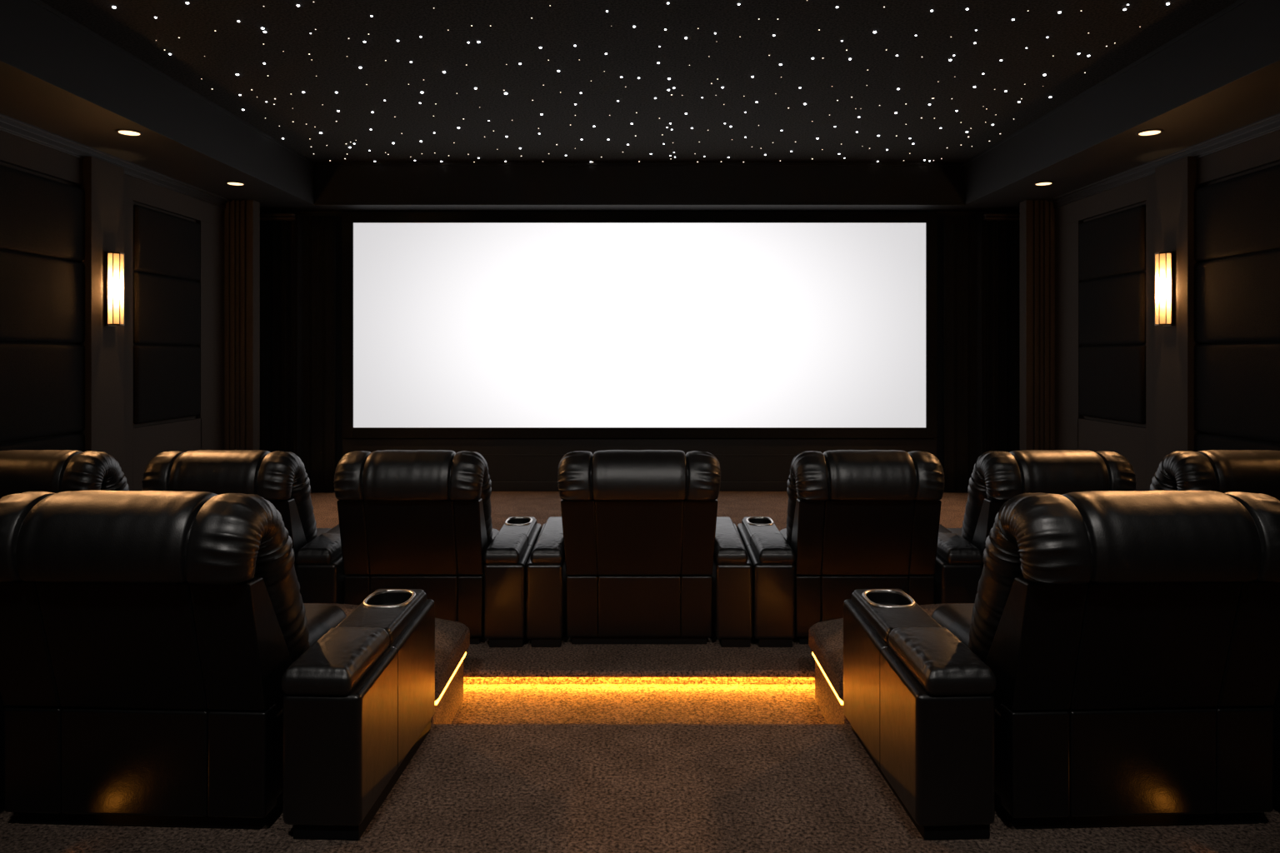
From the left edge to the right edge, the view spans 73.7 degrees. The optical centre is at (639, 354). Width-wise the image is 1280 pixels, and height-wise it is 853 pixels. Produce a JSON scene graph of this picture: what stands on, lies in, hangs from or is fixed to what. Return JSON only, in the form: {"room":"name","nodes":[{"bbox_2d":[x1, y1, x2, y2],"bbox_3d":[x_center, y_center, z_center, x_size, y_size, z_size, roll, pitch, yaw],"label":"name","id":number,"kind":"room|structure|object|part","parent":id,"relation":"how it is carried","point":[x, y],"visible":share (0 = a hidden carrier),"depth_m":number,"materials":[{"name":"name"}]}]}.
{"room":"home theater","nodes":[
{"label":"home theater","id":0,"kind":"room"},
{"bbox_2d":[0,161,195,444],"bbox_3d":[-4.804,-0.120,3.950,0.100,4.220,13.100,0,0,0],"label":"wall","id":1,"kind":"structure","parent":0,"point":[1,162],"depth_m":7.22,"materials":[{"name":"brown paint"}]},
{"bbox_2d":[0,165,84,451],"bbox_3d":[-4.710,0.029,6.045,0.076,2.853,2.390,0,0,0],"label":"acoustic panel","id":2,"kind":"object","parent":1,"relation":"attached to","point":[42,298],"visible":0.77,"depth_m":6.66,"materials":[{"name":"grey fabric"}]},
{"bbox_2d":[80,156,124,473],"bbox_3d":[-4.676,0.050,7.430,0.095,3.439,0.460,0,0,0],"label":"wall column","id":3,"kind":"structure","parent":1,"relation":"attached to","point":[102,185],"depth_m":7.34,"materials":[{"name":"brown paint"}]},
{"bbox_2d":[0,130,224,227],"bbox_3d":[-4.729,-1.610,3.950,0.051,0.360,13.100,0,0,0],"label":"trim","id":4,"kind":"structure","parent":1,"relation":"attached to","point":[16,151],"depth_m":7.15,"materials":[{"name":"brown paint"}]},
{"bbox_2d":[105,251,124,326],"bbox_3d":[-4.571,-0.566,7.440,0.116,0.644,0.148,0,0,0],"label":"wall sconce","id":5,"kind":"object","parent":1,"relation":"attached to","point":[114,262],"visible":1,"depth_m":7.38,"materials":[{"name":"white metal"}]},
{"bbox_3d":[-4.614,-0.566,7.440,0.030,0.644,0.120,0,0,0],"label":"plate","id":6,"kind":"part","parent":5,"relation":"part of","materials":[{"name":"brown metal"}]},
{"bbox_2d":[124,197,133,490],"bbox_3d":[-4.729,0.029,7.595,0.051,2.919,0.650,0,0,0],"label":"trim","id":7,"kind":"structure","parent":1,"relation":"attached to","point":[128,203],"depth_m":7.85,"materials":[{"name":"brown paint"}]},
{"bbox_2d":[133,205,199,424],"bbox_3d":[-4.710,-0.370,8.530,0.076,2.054,1.160,0,0,0],"label":"acoustic panel","id":8,"kind":"object","parent":1,"relation":"attached to","point":[167,309],"visible":1,"depth_m":8.42,"materials":[{"name":"grey fabric"}]},
{"bbox_2d":[133,418,201,490],"bbox_3d":[-4.729,1.089,8.540,0.051,0.799,1.240,0,0,0],"label":"trim","id":9,"kind":"structure","parent":1,"relation":"attached to","point":[150,441],"depth_m":8.38,"materials":[{"name":"brown paint"}]},
{"bbox_2d":[195,220,224,449],"bbox_3d":[-4.729,0.029,9.820,0.051,2.919,1.360,0,0,0],"label":"trim","id":10,"kind":"structure","parent":1,"relation":"attached to","point":[212,237],"depth_m":9.36,"materials":[{"name":"brown paint"}]},
{"bbox_2d":[224,200,259,450],"bbox_3d":[-4.544,-0.011,9.713,0.360,3.459,0.175,0,0,0],"label":"curtain","id":11,"kind":"object","parent":1,"relation":"attached to","point":[242,218],"depth_m":9.63,"materials":[{"name":"dark brown curtain fabric"}]},
{"bbox_2d":[0,0,328,211],"bbox_3d":[-4.274,-2.045,3.950,0.960,0.610,13.100,0,0,0],"label":"ceiling","id":12,"kind":"structure","parent":0,"point":[57,77],"depth_m":6.61,"materials":[{"name":"black paint"}]},
{"bbox_2d":[115,129,143,136],"bbox_3d":[-4.004,-1.736,6.690,0.196,0.010,0.196,0,0,0],"label":"recessed light","id":13,"kind":"object","parent":12,"relation":"in","point":[123,132],"visible":1,"depth_m":6.68,"materials":[{"name":"grey"}]},
{"bbox_2d":[225,181,245,185],"bbox_3d":[-4.119,-1.736,8.690,0.196,0.010,0.196,0,0,0],"label":"recessed light","id":14,"kind":"object","parent":12,"relation":"in","point":[233,183],"visible":1,"depth_m":8.68,"materials":[{"name":"grey"}]},
{"bbox_2d":[40,0,1238,162],"bbox_3d":[-0.004,-2.290,3.700,7.680,0.120,12.600,0,0,0],"label":"ceiling","id":15,"kind":"structure","parent":0,"point":[727,60],"depth_m":6.63,"materials":[{"name":"black fabric"}]},
{"bbox_2d":[30,0,314,165],"bbox_3d":[-3.792,-2.217,3.880,0.024,0.034,12.160,0,0,0],"label":"trim","id":16,"kind":"structure","parent":15,"relation":"attached to","point":[43,5],"depth_m":6.64,"materials":[{"name":"black paint"}]},
{"bbox_2d":[315,162,964,165],"bbox_3d":[-0.004,-2.217,9.953,7.580,0.034,0.035,0,0,0],"label":"trim","id":17,"kind":"structure","parent":15,"relation":"attached to","point":[316,163],"depth_m":9.94,"materials":[{"name":"black paint"}]},
{"bbox_2d":[964,0,1249,165],"bbox_3d":[3.784,-2.217,3.880,0.024,0.034,12.160,0,0,0],"label":"trim","id":18,"kind":"structure","parent":15,"relation":"attached to","point":[1238,2],"depth_m":6.64,"materials":[{"name":"black paint"}]},
{"bbox_2d":[310,490,968,684],"bbox_3d":[-0.004,1.829,7.457,9.400,0.321,5.925,0,0,0],"label":"floor","id":19,"kind":"structure","parent":0,"point":[710,662],"depth_m":4.71,"materials":[{"name":"brown carpet"}]},
{"bbox_2d":[0,450,129,499],"bbox_3d":[-3.327,1.108,5.249,1.066,1.121,1.122,0,0,0],"label":"recliner","id":20,"kind":"object","parent":19,"relation":"on","point":[21,471],"visible":0.21,"depth_m":4.73,"materials":[{"name":"black leather"}]},
{"bbox_2d":[141,450,344,604],"bbox_3d":[-2.252,1.108,5.249,1.066,1.121,1.122,0,0,0],"label":"recliner","id":21,"kind":"object","parent":19,"relation":"on","point":[281,478],"visible":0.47,"depth_m":4.78,"materials":[{"name":"black leather"}]},
{"bbox_3d":[-2.359,0.911,5.002,0.852,0.726,0.627,0,0,0],"label":"backrest","id":22,"kind":"part","parent":21,"relation":"part of","materials":[{"name":"black leather"}]},
{"bbox_3d":[-2.359,1.042,4.942,0.796,0.449,0.364,0,0,0],"label":"panel","id":23,"kind":"part","parent":21,"relation":"part of","materials":[{"name":"black leather"}]},
{"bbox_3d":[-1.837,1.373,5.263,0.235,0.492,0.865,0,0,0],"label":"armrest","id":24,"kind":"part","parent":21,"relation":"part of","materials":[{"name":"black leather"}]},
{"bbox_2d":[316,528,331,536],"bbox_3d":[-2.359,1.248,5.470,0.756,0.172,0.680,0,0,0],"label":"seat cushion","id":25,"kind":"object","parent":21,"relation":"on","point":[320,531],"depth_m":5.66,"materials":[{"name":"black leather"}]},
{"bbox_2d":[333,450,541,647],"bbox_3d":[-1.187,1.108,5.249,1.066,1.121,1.122,0,0,0],"label":"recliner","id":26,"kind":"object","parent":19,"relation":"on","point":[408,519],"visible":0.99,"depth_m":4.83,"materials":[{"name":"black leather"}]},
{"bbox_3d":[-1.294,1.042,4.942,0.796,0.449,0.364,0,0,0],"label":"panel","id":27,"kind":"part","parent":26,"relation":"part of","materials":[{"name":"black leather"}]},
{"bbox_3d":[-1.294,0.911,5.002,0.852,0.726,0.627,0,0,0],"label":"backrest","id":28,"kind":"part","parent":26,"relation":"part of","materials":[{"name":"black leather"}]},
{"bbox_3d":[-1.294,1.443,4.915,0.796,0.348,0.090,0,0,0],"label":"panel","id":29,"kind":"part","parent":26,"relation":"part of","materials":[{"name":"black leather"}]},
{"bbox_2d":[491,528,499,539],"bbox_3d":[-1.294,1.248,5.470,0.756,0.172,0.680,0,0,0],"label":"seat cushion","id":30,"kind":"object","parent":26,"relation":"on","point":[495,532],"depth_m":5.65,"materials":[{"name":"black leather"}]},
{"bbox_3d":[-0.771,1.373,5.263,0.235,0.492,0.865,0,0,0],"label":"armrest","id":31,"kind":"part","parent":26,"relation":"part of","materials":[{"name":"black leather"}]},
{"bbox_2d":[525,450,752,647],"bbox_3d":[-0.004,1.108,5.249,1.290,1.121,1.122,0,0,0],"label":"recliner","id":32,"kind":"object","parent":19,"relation":"on","point":[638,551],"visible":1,"depth_m":4.83,"materials":[{"name":"black leather"}]},
{"bbox_3d":[-0.544,1.373,5.263,0.210,0.492,0.865,0,0,0],"label":"armrest","id":33,"kind":"part","parent":32,"relation":"part of","materials":[{"name":"black leather"}]},
{"bbox_3d":[-0.004,1.443,4.915,0.836,0.348,0.090,0,0,0],"label":"panel","id":34,"kind":"part","parent":32,"relation":"part of","materials":[{"name":"black leather"}]},
{"bbox_3d":[-0.004,0.911,5.002,0.938,0.726,0.627,0,0,0],"label":"backrest","id":35,"kind":"part","parent":32,"relation":"part of","materials":[{"name":"black leather"}]},
{"bbox_3d":[-0.004,1.042,4.942,0.879,0.449,0.364,0,0,0],"label":"panel","id":36,"kind":"part","parent":32,"relation":"part of","materials":[{"name":"black leather"}]},
{"bbox_3d":[0.536,1.373,5.263,0.210,0.492,0.865,0,0,0],"label":"armrest","id":37,"kind":"part","parent":32,"relation":"part of","materials":[{"name":"black leather"}]},
{"bbox_2d":[737,450,944,647],"bbox_3d":[1.179,1.108,5.249,1.066,1.121,1.122,0,0,0],"label":"recliner","id":38,"kind":"object","parent":19,"relation":"on","point":[857,519],"visible":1,"depth_m":4.83,"materials":[{"name":"black leather"}]},
{"bbox_3d":[0.763,1.373,5.263,0.235,0.492,0.865,0,0,0],"label":"armrest","id":39,"kind":"part","parent":38,"relation":"part of","materials":[{"name":"black leather"}]},
{"bbox_2d":[780,528,786,539],"bbox_3d":[1.286,1.248,5.470,0.756,0.172,0.680,0,0,0],"label":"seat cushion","id":40,"kind":"object","parent":38,"relation":"on","point":[783,532],"depth_m":5.64,"materials":[{"name":"black leather"}]},
{"bbox_3d":[1.286,1.443,4.915,0.796,0.348,0.090,0,0,0],"label":"panel","id":41,"kind":"part","parent":38,"relation":"part of","materials":[{"name":"black leather"}]},
{"bbox_3d":[1.286,0.911,5.002,0.852,0.726,0.627,0,0,0],"label":"backrest","id":42,"kind":"part","parent":38,"relation":"part of","materials":[{"name":"black leather"}]},
{"bbox_3d":[1.286,1.042,4.942,0.796,0.449,0.364,0,0,0],"label":"panel","id":43,"kind":"part","parent":38,"relation":"part of","materials":[{"name":"black leather"}]},
{"bbox_2d":[933,450,1136,604],"bbox_3d":[2.244,1.108,5.249,1.066,1.121,1.122,0,0,0],"label":"recliner","id":44,"kind":"object","parent":19,"relation":"on","point":[997,477],"visible":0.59,"depth_m":4.78,"materials":[{"name":"black leather"}]},
{"bbox_2d":[946,528,961,536],"bbox_3d":[2.351,1.248,5.470,0.756,0.172,0.680,0,0,0],"label":"seat cushion","id":45,"kind":"object","parent":44,"relation":"on","point":[957,531],"depth_m":5.64,"materials":[{"name":"black leather"}]},
{"bbox_3d":[1.829,1.373,5.263,0.235,0.492,0.865,0,0,0],"label":"armrest","id":46,"kind":"part","parent":44,"relation":"part of","materials":[{"name":"black leather"}]},
{"bbox_3d":[2.351,1.042,4.942,0.796,0.449,0.364,0,0,0],"label":"panel","id":47,"kind":"part","parent":44,"relation":"part of","materials":[{"name":"black leather"}]},
{"bbox_3d":[2.351,0.911,5.002,0.852,0.726,0.627,0,0,0],"label":"backrest","id":48,"kind":"part","parent":44,"relation":"part of","materials":[{"name":"black leather"}]},
{"bbox_2d":[1150,450,1279,500],"bbox_3d":[3.319,1.108,5.249,1.066,1.121,1.122,0,0,0],"label":"recliner","id":49,"kind":"object","parent":19,"relation":"on","point":[1221,471],"visible":0.2,"depth_m":4.73,"materials":[{"name":"black leather"}]},
{"bbox_2d":[450,684,827,724],"bbox_3d":[-0.004,1.883,4.175,9.400,0.215,1.150,0,0,0],"label":"step","id":50,"kind":"structure","parent":0,"point":[482,703],"depth_m":4.32,"materials":[{"name":"brown carpet"}]},
{"bbox_2d":[304,603,469,724],"bbox_3d":[-1.634,1.508,4.035,1.530,0.533,0.710,0,0,0],"label":"recliner footrest","id":51,"kind":"object","parent":50,"relation":"on","point":[452,638],"visible":0.16,"depth_m":4.07,"materials":[{"name":"brown fabric"}]},
{"bbox_2d":[304,603,466,673],"bbox_3d":[-1.634,1.343,4.035,1.522,0.203,0.702,0,0,0],"label":"cushion","id":52,"kind":"object","parent":51,"relation":"on","point":[450,636],"depth_m":4.10,"materials":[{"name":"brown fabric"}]},
{"bbox_2d":[808,603,974,724],"bbox_3d":[1.626,1.508,4.035,1.530,0.533,0.710,0,0,0],"label":"recliner footrest","id":53,"kind":"object","parent":50,"relation":"on","point":[825,638],"visible":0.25,"depth_m":4.07,"materials":[{"name":"brown fabric"}]},
{"bbox_2d":[811,603,974,673],"bbox_3d":[1.626,1.343,4.035,1.522,0.203,0.702,0,0,0],"label":"cushion","id":54,"kind":"object","parent":53,"relation":"on","point":[827,636],"depth_m":4.10,"materials":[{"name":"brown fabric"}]},
{"bbox_2d":[315,165,964,211],"bbox_3d":[-0.004,-2.045,10.225,7.580,0.610,0.550,0,0,0],"label":"ceiling","id":55,"kind":"structure","parent":0,"point":[332,183],"depth_m":9.95,"materials":[{"name":"black paint"}]},
{"bbox_2d":[314,202,964,205],"bbox_3d":[-0.004,-1.749,9.953,7.580,0.026,0.035,0,0,0],"label":"trim","id":56,"kind":"structure","parent":55,"relation":"attached to","point":[315,203],"depth_m":9.94,"materials":[{"name":"black paint"}]},
{"bbox_2d":[261,211,1017,472],"bbox_3d":[-0.004,-0.120,10.485,9.400,4.220,0.130,0,0,0],"label":"wall","id":57,"kind":"structure","parent":0,"point":[338,440],"depth_m":10.42,"materials":[{"name":"black paint"}]},
{"bbox_2d":[0,113,261,213],"bbox_3d":[-4.671,-1.695,3.910,0.105,0.098,13.020,0,0,0],"label":"trim","id":58,"kind":"structure","parent":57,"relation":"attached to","point":[10,125],"depth_m":7.34,"materials":[{"name":"black"}]},
{"bbox_2d":[260,213,334,491],"bbox_3d":[-4.164,-0.008,10.255,1.000,3.314,0.310,0,0,0],"label":"stage curtain","id":59,"kind":"object","parent":57,"relation":"hanging from","point":[297,252],"visible":0.84,"depth_m":10.24,"materials":[{"name":"black fabric"}]},
{"bbox_3d":[-4.314,-1.633,10.255,0.420,0.065,0.310,0,0,0],"label":"curtain rail","id":60,"kind":"part","parent":59,"relation":"part of","materials":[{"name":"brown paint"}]},
{"bbox_2d":[490,481,787,491],"bbox_3d":[-0.004,1.609,10.398,7.240,0.120,0.065,0,0,0],"label":"baseboard","id":61,"kind":"structure","parent":57,"relation":"attached to","point":[496,486],"depth_m":10.36,"materials":[{"name":"black paint"}]},
{"bbox_2d":[341,211,937,438],"bbox_3d":[-0.004,-0.355,10.374,7.210,2.750,0.088,0,0,0],"label":"projection screen","id":62,"kind":"object","parent":57,"relation":"attached to","point":[455,324],"visible":1,"depth_m":10.36,"materials":[{"name":"white fabric"}]},
{"bbox_2d":[342,438,936,481],"bbox_3d":[-0.004,1.349,10.408,7.240,0.639,0.045,0,0,0],"label":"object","id":63,"kind":"structure","parent":57,"relation":"attached to","point":[507,459],"depth_m":10.39,"materials":[{"name":"black paint"}]},
{"bbox_2d":[944,213,1019,491],"bbox_3d":[4.156,-0.008,10.255,1.000,3.314,0.310,0,0,0],"label":"stage curtain","id":64,"kind":"object","parent":57,"relation":"hanging from","point":[982,252],"visible":0.76,"depth_m":10.24,"materials":[{"name":"black fabric"}]},
{"bbox_3d":[4.306,-1.633,10.255,0.420,0.065,0.310,0,0,0],"label":"curtain rail","id":65,"kind":"part","parent":64,"relation":"part of","materials":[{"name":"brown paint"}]},
{"bbox_2d":[1017,112,1279,213],"bbox_3d":[4.663,-1.695,3.910,0.105,0.098,13.020,0,0,0],"label":"trim","id":66,"kind":"structure","parent":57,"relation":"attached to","point":[1268,125],"depth_m":7.32,"materials":[{"name":"black"}]},
{"bbox_2d":[0,724,1279,852],"bbox_3d":[-0.004,1.780,0.515,9.400,0.420,6.230,0,0,0],"label":"floor","id":67,"kind":"structure","parent":0,"point":[467,788],"depth_m":2.94,"materials":[{"name":"brown carpet"}]},
{"bbox_2d":[0,490,434,840],"bbox_3d":[-1.648,1.009,3.179,1.544,1.121,1.122,0,0,2],"label":"recliner","id":68,"kind":"object","parent":67,"relation":"on","point":[164,662],"visible":1,"depth_m":2.77,"materials":[{"name":"black leather"}]},
{"bbox_3d":[-2.289,1.274,3.219,0.260,0.492,0.865,0,0,2],"label":"armrest","id":69,"kind":"part","parent":68,"relation":"part of","materials":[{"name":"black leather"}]},
{"bbox_3d":[-1.662,1.344,2.845,0.886,0.348,0.090,0,0,2],"label":"panel","id":70,"kind":"part","parent":68,"relation":"part of","materials":[{"name":"black leather"}]},
{"bbox_3d":[-1.661,0.943,2.872,0.896,0.449,0.364,0,0,2],"label":"panel","id":71,"kind":"part","parent":68,"relation":"part of","materials":[{"name":"black leather"}]},
{"bbox_3d":[-1.658,0.812,2.932,0.952,0.726,0.627,0,0,2],"label":"backrest","id":72,"kind":"part","parent":68,"relation":"part of","materials":[{"name":"black leather"}]},
{"bbox_3d":[-1.645,1.369,3.247,0.862,0.287,0.705,0,0,2],"label":"seat","id":73,"kind":"part","parent":68,"relation":"part of","materials":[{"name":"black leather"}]},
{"bbox_2d":[303,603,346,646],"bbox_3d":[-1.639,1.149,3.400,0.756,0.172,0.680,0,0,2],"label":"seat cushion","id":74,"kind":"object","parent":68,"relation":"on","point":[321,618],"depth_m":3.52,"materials":[{"name":"black leather"}]},
{"bbox_3d":[-1.006,1.274,3.165,0.260,0.492,0.865,0,0,2],"label":"armrest","id":75,"kind":"part","parent":68,"relation":"part of","materials":[{"name":"black leather"}]},
{"bbox_2d":[843,490,1279,840],"bbox_3d":[1.640,1.009,3.179,1.544,1.121,1.122,0,0,-2],"label":"recliner","id":76,"kind":"object","parent":67,"relation":"on","point":[1114,662],"visible":1,"depth_m":2.77,"materials":[{"name":"black leather"}]},
{"bbox_3d":[0.998,1.274,3.165,0.260,0.492,0.865,0,0,-2],"label":"armrest","id":77,"kind":"part","parent":76,"relation":"part of","materials":[{"name":"black leather"}]},
{"bbox_2d":[931,604,974,646],"bbox_3d":[1.631,1.149,3.400,0.756,0.172,0.680,0,0,-2],"label":"seat cushion","id":78,"kind":"object","parent":76,"relation":"on","point":[957,618],"depth_m":3.52,"materials":[{"name":"black leather"}]},
{"bbox_3d":[1.637,1.369,3.247,0.862,0.287,0.705,0,0,-2],"label":"seat","id":79,"kind":"part","parent":76,"relation":"part of","materials":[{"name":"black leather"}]},
{"bbox_3d":[1.651,0.812,2.932,0.952,0.726,0.627,0,0,-2],"label":"backrest","id":80,"kind":"part","parent":76,"relation":"part of","materials":[{"name":"black leather"}]},
{"bbox_3d":[1.653,0.943,2.872,0.896,0.449,0.364,0,0,-2],"label":"panel","id":81,"kind":"part","parent":76,"relation":"part of","materials":[{"name":"black leather"}]},
{"bbox_3d":[1.654,1.344,2.845,0.886,0.348,0.090,0,0,-2],"label":"panel","id":82,"kind":"part","parent":76,"relation":"part of","materials":[{"name":"black leather"}]},
{"bbox_3d":[2.281,1.274,3.219,0.260,0.492,0.865,0,0,-2],"label":"armrest","id":83,"kind":"part","parent":76,"relation":"part of","materials":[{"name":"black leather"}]},
{"bbox_2d":[950,0,1279,211],"bbox_3d":[4.266,-2.045,3.950,0.960,0.610,13.100,0,0,0],"label":"ceiling","id":84,"kind":"structure","parent":0,"point":[1223,77],"depth_m":6.62,"materials":[{"name":"black paint"}]},
{"bbox_2d":[1033,181,1054,185],"bbox_3d":[4.111,-1.736,8.690,0.196,0.010,0.196,0,0,0],"label":"recessed light","id":85,"kind":"object","parent":84,"relation":"in","point":[1040,183],"visible":1,"depth_m":8.68,"materials":[{"name":"grey"}]},
{"bbox_2d":[1135,129,1164,136],"bbox_3d":[3.996,-1.736,6.690,0.196,0.010,0.196,0,0,0],"label":"recessed light","id":86,"kind":"object","parent":84,"relation":"in","point":[1150,132],"visible":1,"depth_m":6.68,"materials":[{"name":"grey"}]},
{"bbox_2d":[1083,161,1279,444],"bbox_3d":[4.796,-0.120,3.950,0.100,4.220,13.100,0,0,0],"label":"wall","id":87,"kind":"structure","parent":0,"point":[1277,162],"depth_m":7.22,"materials":[{"name":"brown paint"}]},
{"bbox_2d":[1019,200,1054,450],"bbox_3d":[4.536,-0.011,9.713,0.360,3.459,0.175,0,0,0],"label":"curtain","id":88,"kind":"object","parent":87,"relation":"attached to","point":[1037,218],"depth_m":9.63,"materials":[{"name":"brown fabric"}]},
{"bbox_2d":[1055,220,1083,449],"bbox_3d":[4.721,0.029,9.820,0.051,2.919,1.360,0,0,0],"label":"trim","id":89,"kind":"structure","parent":87,"relation":"attached to","point":[1067,237],"depth_m":9.38,"materials":[{"name":"brown paint"}]},
{"bbox_2d":[1077,418,1145,490],"bbox_3d":[4.721,1.089,8.540,0.051,0.799,1.240,0,0,0],"label":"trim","id":90,"kind":"structure","parent":87,"relation":"attached to","point":[1127,441],"depth_m":8.37,"materials":[{"name":"brown paint"}]},
{"bbox_2d":[1079,205,1145,424],"bbox_3d":[4.702,-0.370,8.530,0.076,2.054,1.160,0,0,0],"label":"acoustic panel","id":91,"kind":"object","parent":87,"relation":"attached to","point":[1112,309],"visible":1,"depth_m":8.43,"materials":[{"name":"grey fabric"}]},
{"bbox_2d":[1145,197,1154,490],"bbox_3d":[4.721,0.029,7.595,0.051,2.919,0.650,0,0,0],"label":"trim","id":92,"kind":"structure","parent":87,"relation":"attached to","point":[1150,203],"depth_m":7.85,"materials":[{"name":"brown paint"}]},
{"bbox_2d":[1154,251,1174,326],"bbox_3d":[4.563,-0.566,7.440,0.116,0.644,0.148,0,0,0],"label":"wall sconce","id":93,"kind":"object","parent":87,"relation":"attached to","point":[1163,262],"visible":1,"depth_m":7.38,"materials":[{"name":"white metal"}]},
{"bbox_3d":[4.606,-0.566,7.440,0.030,0.644,0.120,0,0,0],"label":"plate","id":94,"kind":"part","parent":93,"relation":"part of","materials":[{"name":"brown metal"}]},
{"bbox_2d":[1055,130,1279,227],"bbox_3d":[4.721,-1.610,3.950,0.051,0.360,13.100,0,0,0],"label":"trim","id":95,"kind":"structure","parent":87,"relation":"attached to","point":[1264,150],"depth_m":7.15,"materials":[{"name":"brown paint"}]},
{"bbox_2d":[1155,156,1198,472],"bbox_3d":[4.668,0.050,7.430,0.095,3.439,0.460,0,0,0],"label":"wall column","id":96,"kind":"structure","parent":87,"relation":"attached to","point":[1176,185],"depth_m":7.34,"materials":[{"name":"brown paint"}]},
{"bbox_2d":[1194,164,1279,451],"bbox_3d":[4.702,0.029,6.045,0.076,2.853,2.390,0,0,0],"label":"acoustic panel","id":97,"kind":"object","parent":87,"relation":"attached to","point":[1237,299],"visible":0.74,"depth_m":6.67,"materials":[{"name":"grey fabric"}]}
]}

